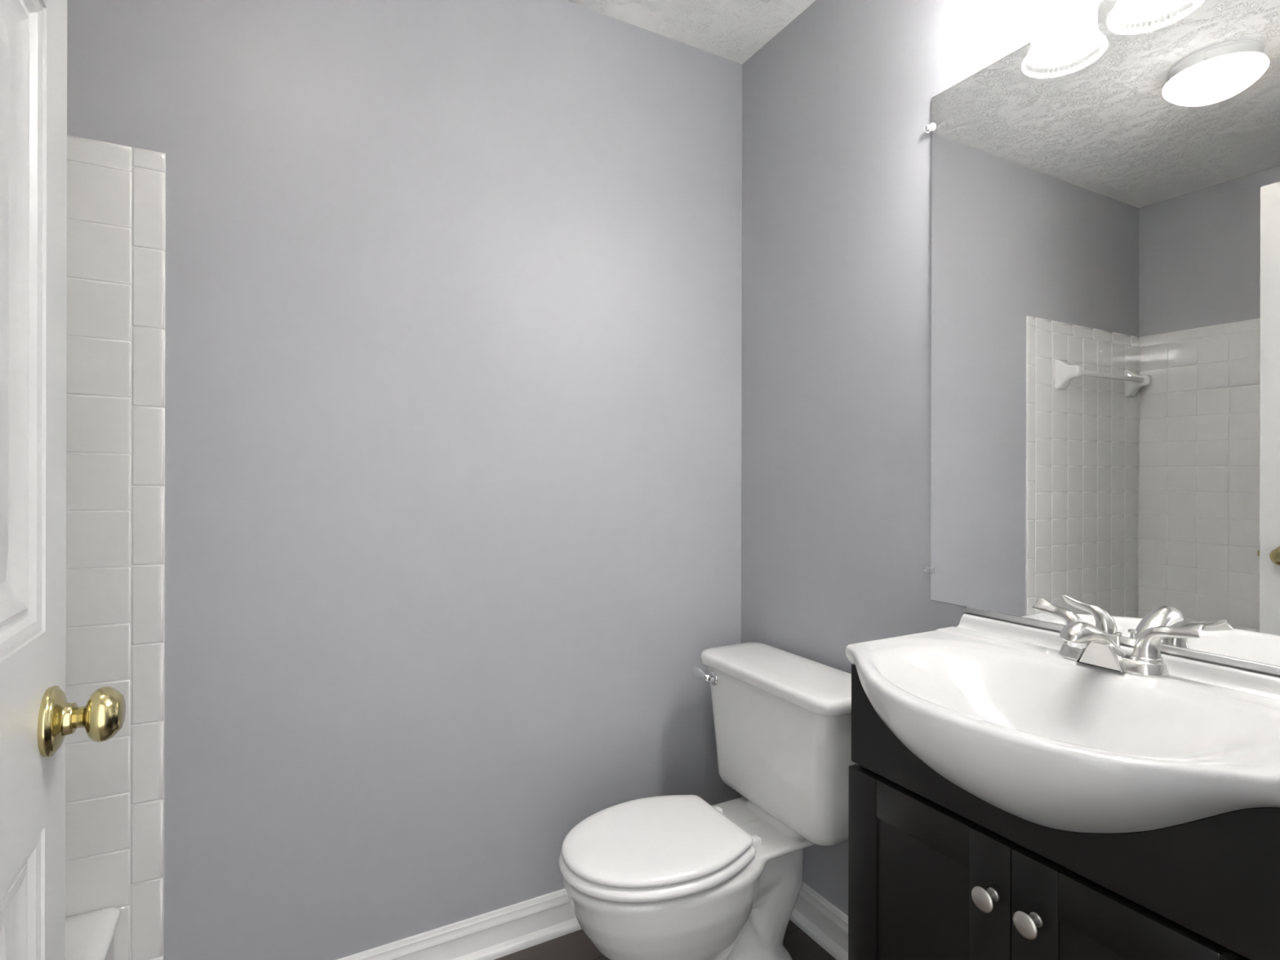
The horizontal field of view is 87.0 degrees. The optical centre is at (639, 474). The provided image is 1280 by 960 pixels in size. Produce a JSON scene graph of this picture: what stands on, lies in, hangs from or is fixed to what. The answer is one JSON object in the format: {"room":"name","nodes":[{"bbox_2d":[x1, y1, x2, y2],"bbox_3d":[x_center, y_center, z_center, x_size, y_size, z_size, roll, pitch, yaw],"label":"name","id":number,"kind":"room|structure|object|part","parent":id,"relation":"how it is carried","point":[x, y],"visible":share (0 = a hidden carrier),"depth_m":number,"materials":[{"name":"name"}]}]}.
{"room":"bathroom","nodes":[
{"label":"bathroom","id":0,"kind":"room"},
{"bbox_2d":[66,0,742,959],"bbox_3d":[-0.732,-0.030,1.547,2.514,2.440,0.100,0,0,-29],"label":"wall","id":1,"kind":"structure","parent":0,"point":[453,329],"depth_m":1.61,"materials":[{"name":"grey paint"}]},
{"bbox_2d":[65,134,165,959],"bbox_3d":[-1.338,0.270,1.156,0.861,1.836,0.008,0,0,-29],"label":"tile surround","id":2,"kind":"object","parent":1,"relation":"attached to","point":[116,312],"visible":0.63,"depth_m":1.32,"materials":[{"name":"white tile"}]},
{"bbox_2d":[337,888,582,959],"bbox_3d":[-0.320,1.142,1.695,1.445,0.097,0.036,0,0,-29],"label":"baseboard","id":3,"kind":"structure","parent":1,"relation":"attached to","point":[494,935],"depth_m":1.67,"materials":[{"name":"white paint"}]},
{"bbox_2d":[494,919,835,959],"bbox_3d":[-0.226,1.231,0.612,2.514,0.080,2.230,0,0,-29],"label":"floor","id":4,"kind":"structure","parent":0,"point":[575,945],"depth_m":1.69,"materials":[{"name":"plastic"}]},
{"bbox_2d":[65,906,120,959],"bbox_3d":[-1.003,1.015,0.469,0.793,0.348,1.518,0,0,-29],"label":"bathtub","id":5,"kind":"object","parent":4,"relation":"on","point":[90,935],"visible":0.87,"depth_m":1.24,"materials":[{"name":"white ceramic"}]},
{"bbox_2d":[558,642,858,959],"bbox_3d":[0.151,0.843,1.562,0.703,0.732,0.505,0,0,-29],"label":"toilet","id":6,"kind":"object","parent":4,"relation":"on","point":[669,877],"visible":1,"depth_m":1.49,"materials":[{"name":"white ceramic"}]},
{"bbox_3d":[0.023,0.804,1.492,0.400,0.020,0.333,0,0,-29],"label":"lid","id":7,"kind":"part","parent":6,"relation":"part of","materials":[{"name":"white plastic"}]},
{"bbox_3d":[0.023,0.830,1.492,0.412,0.023,0.345,0,0,-29],"label":"seat","id":8,"kind":"part","parent":6,"relation":"part of","materials":[{"name":"white plastic"}]},
{"bbox_3d":[0.144,1.017,1.558,0.671,0.383,0.335,0,0,-29],"label":"bowl","id":9,"kind":"part","parent":6,"relation":"part of","materials":[{"name":"white ceramic"}]},
{"bbox_3d":[0.169,0.538,1.801,0.035,0.040,0.089,0,0,-29],"label":"flush handle","id":10,"kind":"part","parent":6,"relation":"part of","materials":[{"name":"silver metal"}]},
{"bbox_3d":[0.364,0.494,1.677,0.219,0.033,0.505,0,0,-29],"label":"tank lid","id":11,"kind":"part","parent":6,"relation":"part of","materials":[{"name":"white ceramic"}]},
{"bbox_3d":[0.367,0.667,1.679,0.200,0.320,0.469,0,0,-29],"label":"tank","id":12,"kind":"part","parent":6,"relation":"part of","materials":[{"name":"white ceramic"}]},
{"bbox_2d":[848,663,1279,959],"bbox_3d":[0.658,0.773,1.044,0.342,0.840,0.624,0,0,-29],"label":"vanity cabinet","id":13,"kind":"object","parent":4,"relation":"on","point":[937,870],"visible":0.89,"depth_m":0.96,"materials":[{"name":"black wood"}]},
{"bbox_3d":[0.469,0.817,1.119,0.020,0.552,0.312,0,0,-29],"label":"door","id":14,"kind":"part","parent":13,"relation":"part of","materials":[{"name":"black wood"}]},
{"bbox_3d":[0.510,0.623,0.992,0.030,0.034,0.034,0,0,-29],"label":"knob","id":15,"kind":"part","parent":13,"relation":"part of","materials":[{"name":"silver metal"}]},
{"bbox_3d":[0.540,0.623,0.936,0.030,0.034,0.034,0,0,-29],"label":"knob","id":16,"kind":"part","parent":13,"relation":"part of","materials":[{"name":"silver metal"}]},
{"bbox_2d":[844,613,1279,833],"bbox_3d":[0.598,0.390,1.011,0.487,0.208,0.618,0,0,-29],"label":"basin","id":17,"kind":"object","parent":13,"relation":"in","point":[1043,737],"visible":0.95,"depth_m":0.93,"materials":[{"name":"white ceramic"}]},
{"bbox_2d":[1031,597,1204,677],"bbox_3d":[0.728,0.267,1.080,0.152,0.088,0.249,0,0,-29],"label":"faucet","id":18,"kind":"object","parent":17,"relation":"on","point":[1084,642],"visible":1,"depth_m":1.05,"materials":[{"name":"silver metal"}]},
{"bbox_3d":[0.733,0.257,1.171,0.041,0.069,0.094,0,0,-29],"label":"handle","id":19,"kind":"part","parent":18,"relation":"part of","materials":[{"name":"silver metal"}]},
{"bbox_3d":[0.728,0.271,1.080,0.152,0.078,0.072,0,0,-29],"label":"spout","id":20,"kind":"part","parent":18,"relation":"part of","materials":[{"name":"silver metal"}]},
{"bbox_3d":[0.789,0.279,1.114,0.012,0.037,0.012,0,0,-29],"label":"lift rod","id":21,"kind":"part","parent":18,"relation":"part of","materials":[{"name":"silver metal"}]},
{"bbox_3d":[0.807,0.257,1.035,0.041,0.069,0.094,0,0,-29],"label":"handle","id":22,"kind":"part","parent":18,"relation":"part of","materials":[{"name":"silver metal"}]},
{"bbox_3d":[0.619,0.817,0.844,0.020,0.552,0.309,0,0,-29],"label":"door","id":23,"kind":"part","parent":13,"relation":"part of","materials":[{"name":"black wood"}]},
{"bbox_2d":[565,0,815,64],"bbox_3d":[-0.339,-1.289,0.831,2.514,0.080,1.730,0,0,-29],"label":"ceiling","id":24,"kind":"structure","parent":0,"point":[734,30],"depth_m":1.85,"materials":[{"name":"white paint"}]},
{"bbox_2d":[759,0,769,3],"bbox_3d":[0.288,-1.241,1.622,0.233,0.014,0.233,0,0,-29],"label":"ceiling vent","id":25,"kind":"object","parent":24,"relation":"in","point":[762,1],"visible":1,"depth_m":1.76,"materials":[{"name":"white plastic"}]},
{"bbox_2d":[740,0,1102,915],"bbox_3d":[0.742,-0.027,1.364,0.100,2.440,1.630,0,0,-29],"label":"wall","id":26,"kind":"structure","parent":0,"point":[836,339],"depth_m":1.69,"materials":[{"name":"grey paint"}]},
{"bbox_2d":[790,882,848,959],"bbox_3d":[0.468,1.144,1.722,0.036,0.097,0.742,0,0,-29],"label":"baseboard","id":27,"kind":"structure","parent":26,"relation":"attached to","point":[823,922],"depth_m":1.73,"materials":[{"name":"white paint"}]},
{"bbox_2d":[924,0,1279,676],"bbox_3d":[0.805,-0.264,1.129,0.014,1.097,0.772,0,0,-29],"label":"wall mirror","id":28,"kind":"object","parent":26,"relation":"attached to","point":[1105,380],"visible":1,"depth_m":1.14,"materials":[{"name":"clear glass"}]},
{"bbox_3d":[0.047,-0.028,0.115,2.314,2.440,0.100,0,0,-29],"label":"wall","id":29,"kind":"structure","parent":0,"visible":0},
{"bbox_2d":[0,0,125,959],"bbox_3d":[-0.443,0.142,0.375,0.155,2.073,0.778,0,0,-29],"label":"door","id":30,"kind":"structure","parent":29,"relation":"in","point":[37,716],"depth_m":0.64,"materials":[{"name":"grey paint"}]},
{"bbox_3d":[-0.443,0.142,0.375,0.035,2.073,0.758,0,0,-29],"label":"panel","id":31,"kind":"part","parent":30,"relation":"part of","materials":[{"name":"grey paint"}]},
{"bbox_3d":[-0.544,0.242,0.677,0.042,0.054,0.054,0,0,-29],"label":"knob","id":32,"kind":"part","parent":30,"relation":"part of","materials":[{"name":"gold metal"}]}
]}

